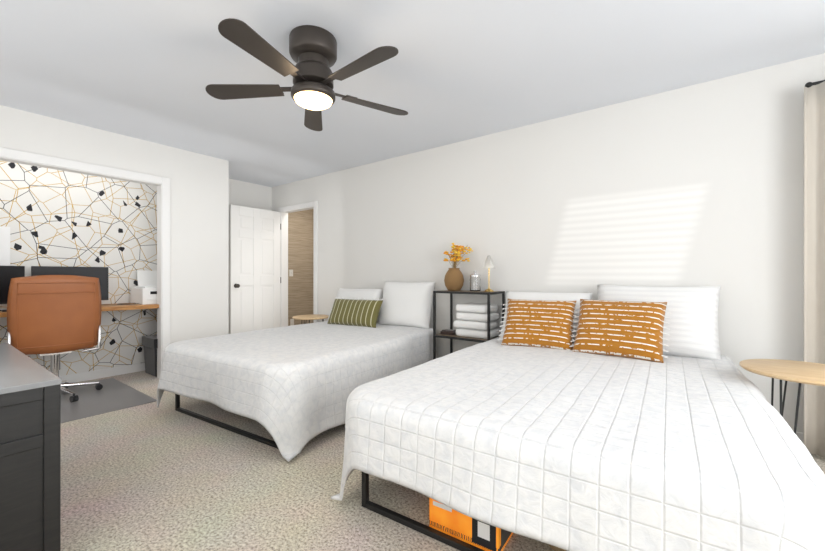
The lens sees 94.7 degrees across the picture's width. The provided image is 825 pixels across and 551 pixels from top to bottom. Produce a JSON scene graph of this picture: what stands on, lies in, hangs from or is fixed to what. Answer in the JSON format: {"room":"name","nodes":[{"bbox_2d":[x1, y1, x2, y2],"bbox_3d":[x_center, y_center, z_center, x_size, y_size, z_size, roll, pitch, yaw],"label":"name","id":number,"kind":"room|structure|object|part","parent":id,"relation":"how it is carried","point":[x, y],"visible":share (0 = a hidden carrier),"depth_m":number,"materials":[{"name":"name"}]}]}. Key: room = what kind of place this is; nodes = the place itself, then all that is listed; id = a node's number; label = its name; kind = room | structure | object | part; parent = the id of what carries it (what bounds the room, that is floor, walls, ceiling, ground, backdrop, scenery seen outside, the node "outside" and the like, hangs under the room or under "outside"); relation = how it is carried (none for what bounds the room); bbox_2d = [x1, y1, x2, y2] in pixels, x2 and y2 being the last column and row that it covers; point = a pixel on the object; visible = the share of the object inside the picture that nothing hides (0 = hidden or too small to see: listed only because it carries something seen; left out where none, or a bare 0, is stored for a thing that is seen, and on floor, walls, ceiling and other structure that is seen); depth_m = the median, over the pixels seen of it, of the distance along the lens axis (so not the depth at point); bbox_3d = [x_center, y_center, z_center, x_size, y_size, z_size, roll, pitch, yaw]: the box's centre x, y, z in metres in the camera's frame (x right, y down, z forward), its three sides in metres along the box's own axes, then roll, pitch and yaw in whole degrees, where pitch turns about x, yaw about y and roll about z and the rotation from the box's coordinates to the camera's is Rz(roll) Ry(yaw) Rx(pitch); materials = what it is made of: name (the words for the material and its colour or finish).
{"room":"bedroom","nodes":[
{"label":"bedroom","id":0,"kind":"room"},
{"bbox_2d":[0,160,156,375],"bbox_3d":[-3.598,-0.143,3.650,0.100,2.440,2.400,0,0,37],"label":"wall","id":1,"kind":"structure","parent":0,"point":[51,217],"depth_m":3.93,"materials":[{"name":"paper"}]},
{"bbox_2d":[0,226,158,317],"bbox_3d":[-3.350,0.080,3.463,0.517,1.045,2.160,0,0,37],"label":"desk","id":2,"kind":"object","parent":1,"relation":"attached to","point":[143,294],"visible":0.4,"depth_m":3.70,"materials":[{"name":"brown wood"}]},
{"bbox_2d":[0,264,24,313],"bbox_3d":[-3.641,0.108,3.194,0.208,0.388,0.550,0,0,37],"label":"monitor","id":3,"kind":"object","parent":2,"relation":"on","point":[6,272],"depth_m":3.33,"materials":[{"name":"black plastic"}]},
{"bbox_2d":[31,266,108,308],"bbox_3d":[-3.286,0.108,3.666,0.193,0.388,0.554,0,0,37],"label":"monitor","id":4,"kind":"object","parent":2,"relation":"on","point":[101,273],"depth_m":3.71,"materials":[{"name":"black plastic"}]},
{"bbox_2d":[136,270,158,288],"bbox_3d":[-2.948,0.042,4.263,0.055,0.194,0.230,0,0,37],"label":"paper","id":5,"kind":"object","parent":2,"relation":"on","point":[145,278],"depth_m":4.24,"materials":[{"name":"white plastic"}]},
{"bbox_2d":[59,363,144,382],"bbox_3d":[-3.553,1.032,3.616,0.013,0.090,2.200,0,0,37],"label":"baseboard","id":6,"kind":"structure","parent":1,"relation":"attached to","point":[95,374],"depth_m":4.00,"materials":[{"name":"paint"}]},
{"bbox_2d":[0,105,228,343],"bbox_3d":[-2.973,-0.143,3.549,0.100,2.440,2.490,0,0,37],"label":"wall","id":7,"kind":"structure","parent":0,"point":[199,245],"depth_m":4.10,"materials":[{"name":"paint"}]},
{"bbox_2d":[0,147,161,185],"bbox_3d":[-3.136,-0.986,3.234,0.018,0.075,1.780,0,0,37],"label":"trim","id":8,"kind":"structure","parent":7,"relation":"attached to","point":[42,159],"depth_m":3.39,"materials":[{"name":"paint"}]},
{"bbox_2d":[157,185,161,378],"bbox_3d":[-2.648,0.068,3.980,0.109,2.018,0.014,0,0,37],"label":"trim","id":9,"kind":"structure","parent":7,"relation":"attached to","point":[159,273],"depth_m":3.96,"materials":[{"name":"paint"}]},
{"bbox_2d":[162,177,169,360],"bbox_3d":[-2.578,0.027,3.974,0.018,2.100,0.075,0,0,37],"label":"trim","id":10,"kind":"structure","parent":7,"relation":"attached to","point":[165,262],"depth_m":3.96,"materials":[{"name":"paint"}]},
{"bbox_2d":[229,179,271,210],"bbox_3d":[-2.543,-0.143,5.466,0.100,2.440,1.090,0,0,37],"label":"wall","id":11,"kind":"structure","parent":0,"point":[247,194],"depth_m":5.58,"materials":[{"name":"paint"}]},
{"bbox_2d":[288,209,312,325],"bbox_3d":[-2.135,-0.143,6.555,0.100,2.440,0.940,0,0,37],"label":"wall","id":12,"kind":"structure","parent":0,"point":[300,260],"depth_m":6.69,"materials":[{"name":"brown wood"}]},
{"bbox_2d":[0,0,824,186],"bbox_3d":[-0.741,-1.393,3.063,6.630,0.060,5.500,0,0,37],"label":"ceiling","id":13,"kind":"structure","parent":0,"point":[452,71],"depth_m":2.44,"materials":[{"name":"paint"}]},
{"bbox_2d":[205,18,407,130],"bbox_3d":[-0.540,-1.169,2.163,1.174,0.387,1.213,0,0,37],"label":"ceiling fan","id":14,"kind":"object","parent":13,"relation":"hanging from","point":[313,51],"visible":1,"depth_m":2.10,"materials":[{"name":"brown metal"}]},
{"bbox_3d":[-0.985,-1.076,2.222,0.445,0.031,0.130,0,0,3],"label":"blade","id":15,"kind":"part","parent":14,"relation":"part of","materials":[{"name":"brown wood"}]},
{"bbox_3d":[-0.723,-1.076,1.813,0.130,0.031,0.445,0,0,21],"label":"blade","id":16,"kind":"part","parent":14,"relation":"part of","materials":[{"name":"brown wood"}]},
{"bbox_3d":[-0.573,-1.227,2.197,0.268,0.272,0.268,0,0,37],"label":"motor","id":17,"kind":"part","parent":14,"relation":"part of","materials":[{"name":"brown metal"}]},
{"bbox_3d":[-0.677,-1.076,2.596,0.130,0.031,0.445,0,0,-15],"label":"blade","id":18,"kind":"part","parent":14,"relation":"part of","materials":[{"name":"brown wood"}]},
{"bbox_3d":[-0.254,-1.076,1.936,0.445,0.031,0.130,0,0,39],"label":"blade","id":19,"kind":"part","parent":14,"relation":"part of","materials":[{"name":"brown wood"}]},
{"bbox_3d":[-0.226,-1.076,2.420,0.445,0.031,0.130,0,0,-33],"label":"blade","id":20,"kind":"part","parent":14,"relation":"part of","materials":[{"name":"brown wood"}]},
{"bbox_2d":[61,371,824,550],"bbox_3d":[-0.741,1.107,3.063,6.630,0.060,5.500,0,0,37],"label":"floor","id":21,"kind":"structure","parent":0,"point":[164,476],"depth_m":1.90,"materials":[{"name":"beige carpet"}]},
{"bbox_2d":[0,343,61,550],"bbox_3d":[-1.921,0.727,1.581,1.256,0.700,0.509,0,0,37],"label":"dresser","id":22,"kind":"object","parent":21,"relation":"on","point":[30,454],"visible":1,"depth_m":1.34,"materials":[{"name":"grey wood"}]},
{"bbox_2d":[61,378,156,422],"bbox_3d":[-3.113,1.075,3.122,1.310,0.003,1.340,0,0,37],"label":"chair mat","id":23,"kind":"object","parent":21,"relation":"on","point":[112,394],"visible":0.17,"depth_m":3.29,"materials":[{"name":"grey plastic"}]},
{"bbox_2d":[7,275,102,402],"bbox_3d":[-3.119,0.534,3.347,0.685,1.077,0.616,0,0,44],"label":"office chair","id":24,"kind":"object","parent":23,"relation":"on","point":[54,317],"visible":0.9,"depth_m":3.13,"materials":[{"name":"leather"}]},
{"bbox_2d":[142,334,157,376],"bbox_3d":[-2.764,0.866,4.174,0.350,0.414,0.250,0,0,37],"label":"paper shredder","id":25,"kind":"object","parent":21,"relation":"on","point":[150,344],"visible":0.33,"depth_m":4.06,"materials":[{"name":"black plastic"}]},
{"bbox_2d":[157,281,434,461],"bbox_3d":[-0.842,0.570,3.439,1.630,1.015,2.109,0,0,33],"label":"bed","id":26,"kind":"object","parent":21,"relation":"on","point":[291,388],"visible":0.96,"depth_m":2.72,"materials":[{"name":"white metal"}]},
{"bbox_2d":[378,281,434,330],"bbox_3d":[-0.070,0.305,4.049,0.660,0.500,0.190,0,-14,34],"label":"pillow","id":27,"kind":"object","parent":26,"relation":"on","point":[408,305],"depth_m":3.94,"materials":[{"name":"white fabric"}]},
{"bbox_2d":[292,314,328,323],"bbox_3d":[-1.285,0.796,4.825,0.460,0.558,0.460,0,0,37],"label":"side table","id":28,"kind":"object","parent":21,"relation":"on","point":[311,317],"visible":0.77,"depth_m":4.71,"materials":[{"name":"brown wood"}]},
{"bbox_2d":[433,243,504,358],"bbox_3d":[0.529,0.379,3.589,0.585,1.396,0.330,0,0,37],"label":"shelf","id":29,"kind":"object","parent":21,"relation":"on","point":[475,322],"visible":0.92,"depth_m":3.51,"materials":[{"name":"black metal"}]},
{"bbox_2d":[444,267,464,290],"bbox_3d":[0.405,0.037,3.708,0.194,0.220,0.194,0,0,37],"label":"vase","id":30,"kind":"object","parent":29,"relation":"on","point":[454,279],"depth_m":3.64,"materials":[{"name":"ceramic"}]},
{"bbox_3d":[0.529,0.612,3.589,0.585,0.930,0.330,0,0,37],"label":"frame","id":31,"kind":"part","parent":29,"relation":"part of","materials":[{"name":"black metal"}]},
{"bbox_2d":[469,276,480,291],"bbox_3d":[0.591,0.080,3.580,0.102,0.135,0.102,0,0,37],"label":"jar","id":32,"kind":"object","parent":29,"relation":"on","point":[475,281],"depth_m":3.54,"materials":[{"name":"clear glass"}]},
{"bbox_2d":[453,318,497,330],"bbox_3d":[0.585,0.453,3.537,0.350,0.072,0.250,0,0,37],"label":"towel","id":33,"kind":"object","parent":29,"relation":"on","point":[462,324],"depth_m":3.45,"materials":[{"name":"white fabric"}]},
{"bbox_2d":[455,302,497,313],"bbox_3d":[0.597,0.301,3.533,0.330,0.072,0.250,0,0,37],"label":"towel","id":34,"kind":"object","parent":29,"relation":"on","point":[465,308],"depth_m":3.45,"materials":[{"name":"white fabric"}]},
{"bbox_2d":[456,310,499,321],"bbox_3d":[0.605,0.377,3.538,0.340,0.072,0.250,0,0,37],"label":"towel","id":35,"kind":"object","parent":29,"relation":"on","point":[462,315],"depth_m":3.45,"materials":[{"name":"white fabric"}]},
{"bbox_2d":[455,326,500,339],"bbox_3d":[0.610,0.529,3.540,0.360,0.072,0.250,0,0,37],"label":"towel","id":36,"kind":"object","parent":29,"relation":"on","point":[463,332],"depth_m":3.44,"materials":[{"name":"white fabric"}]},
{"bbox_3d":[0.697,-0.124,3.463,0.112,0.113,0.112,0,0,37],"label":"lampshade","id":37,"kind":"part","parent":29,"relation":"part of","materials":[{"name":"white fabric"}]},
{"bbox_2d":[429,497,512,550],"bbox_3d":[0.260,1.003,1.625,0.312,0.146,0.222,0,0,34],"label":"box","id":38,"kind":"object","parent":21,"relation":"on","point":[443,518],"visible":0.29,"depth_m":1.52,"materials":[{"name":"orange cardboard"}]},
{"bbox_2d":[432,500,489,541],"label":"print","id":39,"kind":"object","parent":38,"relation":"attached to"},
{"bbox_2d":[548,544,566,550],"bbox_3d":[0.700,1.018,1.526,0.360,0.111,0.360,0,0,37],"label":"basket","id":40,"kind":"object","parent":21,"relation":"on","point":[554,548],"visible":0.02,"depth_m":1.45,"materials":[{"name":"wicker"}]},
{"bbox_2d":[331,284,824,550],"bbox_3d":[0.883,0.573,2.138,1.788,1.008,2.154,0,0,34],"label":"bed","id":41,"kind":"object","parent":21,"relation":"on","point":[626,418],"visible":1,"depth_m":1.41,"materials":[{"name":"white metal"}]},
{"bbox_2d":[500,298,576,352],"bbox_3d":[0.956,0.365,2.894,0.520,0.400,0.150,0,-28,30],"label":"pillow","id":42,"kind":"object","parent":41,"relation":"on","point":[531,324],"depth_m":2.82,"materials":[{"name":"orange fabric"}]},
{"bbox_2d":[571,298,667,363],"bbox_3d":[1.387,0.355,2.567,0.540,0.420,0.150,0,-30,39],"label":"pillow","id":43,"kind":"object","parent":41,"relation":"on","point":[627,330],"depth_m":2.49,"materials":[{"name":"orange fabric"}]},
{"bbox_2d":[591,284,722,363],"bbox_3d":[1.701,0.310,2.693,0.760,0.520,0.200,0,-22,37],"label":"pillow","id":44,"kind":"object","parent":41,"relation":"on","point":[693,326],"depth_m":2.51,"materials":[{"name":"white fabric"}]},
{"bbox_2d":[739,359,824,433],"bbox_3d":[1.912,0.766,1.840,0.500,0.618,0.500,0,0,37],"label":"side table","id":45,"kind":"object","parent":21,"relation":"on","point":[803,372],"visible":0.71,"depth_m":1.84,"materials":[{"name":"brown wood"}]},
{"bbox_2d":[272,53,824,432],"bbox_3d":[0.659,-0.143,3.799,7.220,2.440,0.100,0,0,37],"label":"wall","id":46,"kind":"structure","parent":0,"point":[699,184],"depth_m":3.01,"materials":[{"name":"paint"}]},
{"bbox_2d":[229,205,280,333],"bbox_3d":[-2.219,0.059,5.401,0.175,2.020,0.760,0,0,37],"label":"door","id":47,"kind":"structure","parent":46,"relation":"in","point":[256,279],"depth_m":5.37,"materials":[{"name":"paint"}]},
{"bbox_3d":[-2.405,0.139,5.153,0.175,0.060,0.060,0,0,37],"label":"knob","id":48,"kind":"part","parent":47,"relation":"part of","materials":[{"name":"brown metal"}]},
{"bbox_2d":[230,205,273,333],"bbox_3d":[-2.219,0.059,5.401,0.023,2.020,0.760,0,0,37],"label":"door trim","id":49,"kind":"structure","parent":47,"relation":"attached to","point":[251,239],"depth_m":5.33,"materials":[{"name":"paint"}]},
{"bbox_3d":[-2.219,0.009,5.401,0.031,1.600,0.470,0,0,37],"label":"panel","id":50,"kind":"part","parent":47,"relation":"part of","materials":[{"name":"paint"}]},
{"bbox_2d":[278,201,317,326],"bbox_3d":[-1.630,0.027,5.514,0.900,2.100,0.122,0,0,37],"label":"door frame","id":51,"kind":"structure","parent":46,"relation":"attached to","point":[284,269],"depth_m":5.69,"materials":[{"name":"paint"}]},
{"bbox_2d":[793,431,803,443],"bbox_3d":[1.064,1.032,3.422,5.920,0.090,0.013,0,0,37],"label":"baseboard","id":52,"kind":"structure","parent":46,"relation":"attached to","point":[800,435],"depth_m":2.38,"materials":[{"name":"paint"}]},
{"bbox_2d":[804,80,824,458],"bbox_3d":[2.862,-0.047,1.948,1.224,2.218,0.195,0,0,37],"label":"curtain","id":53,"kind":"object","parent":46,"relation":"attached to","point":[814,253],"visible":0.98,"depth_m":2.25,"materials":[{"name":"beige fabric"}]},
{"bbox_3d":[2.877,-1.138,1.962,1.217,0.036,0.153,0,0,37],"label":"rod","id":54,"kind":"part","parent":53,"relation":"part of","materials":[{"name":"black metal"}]}
]}

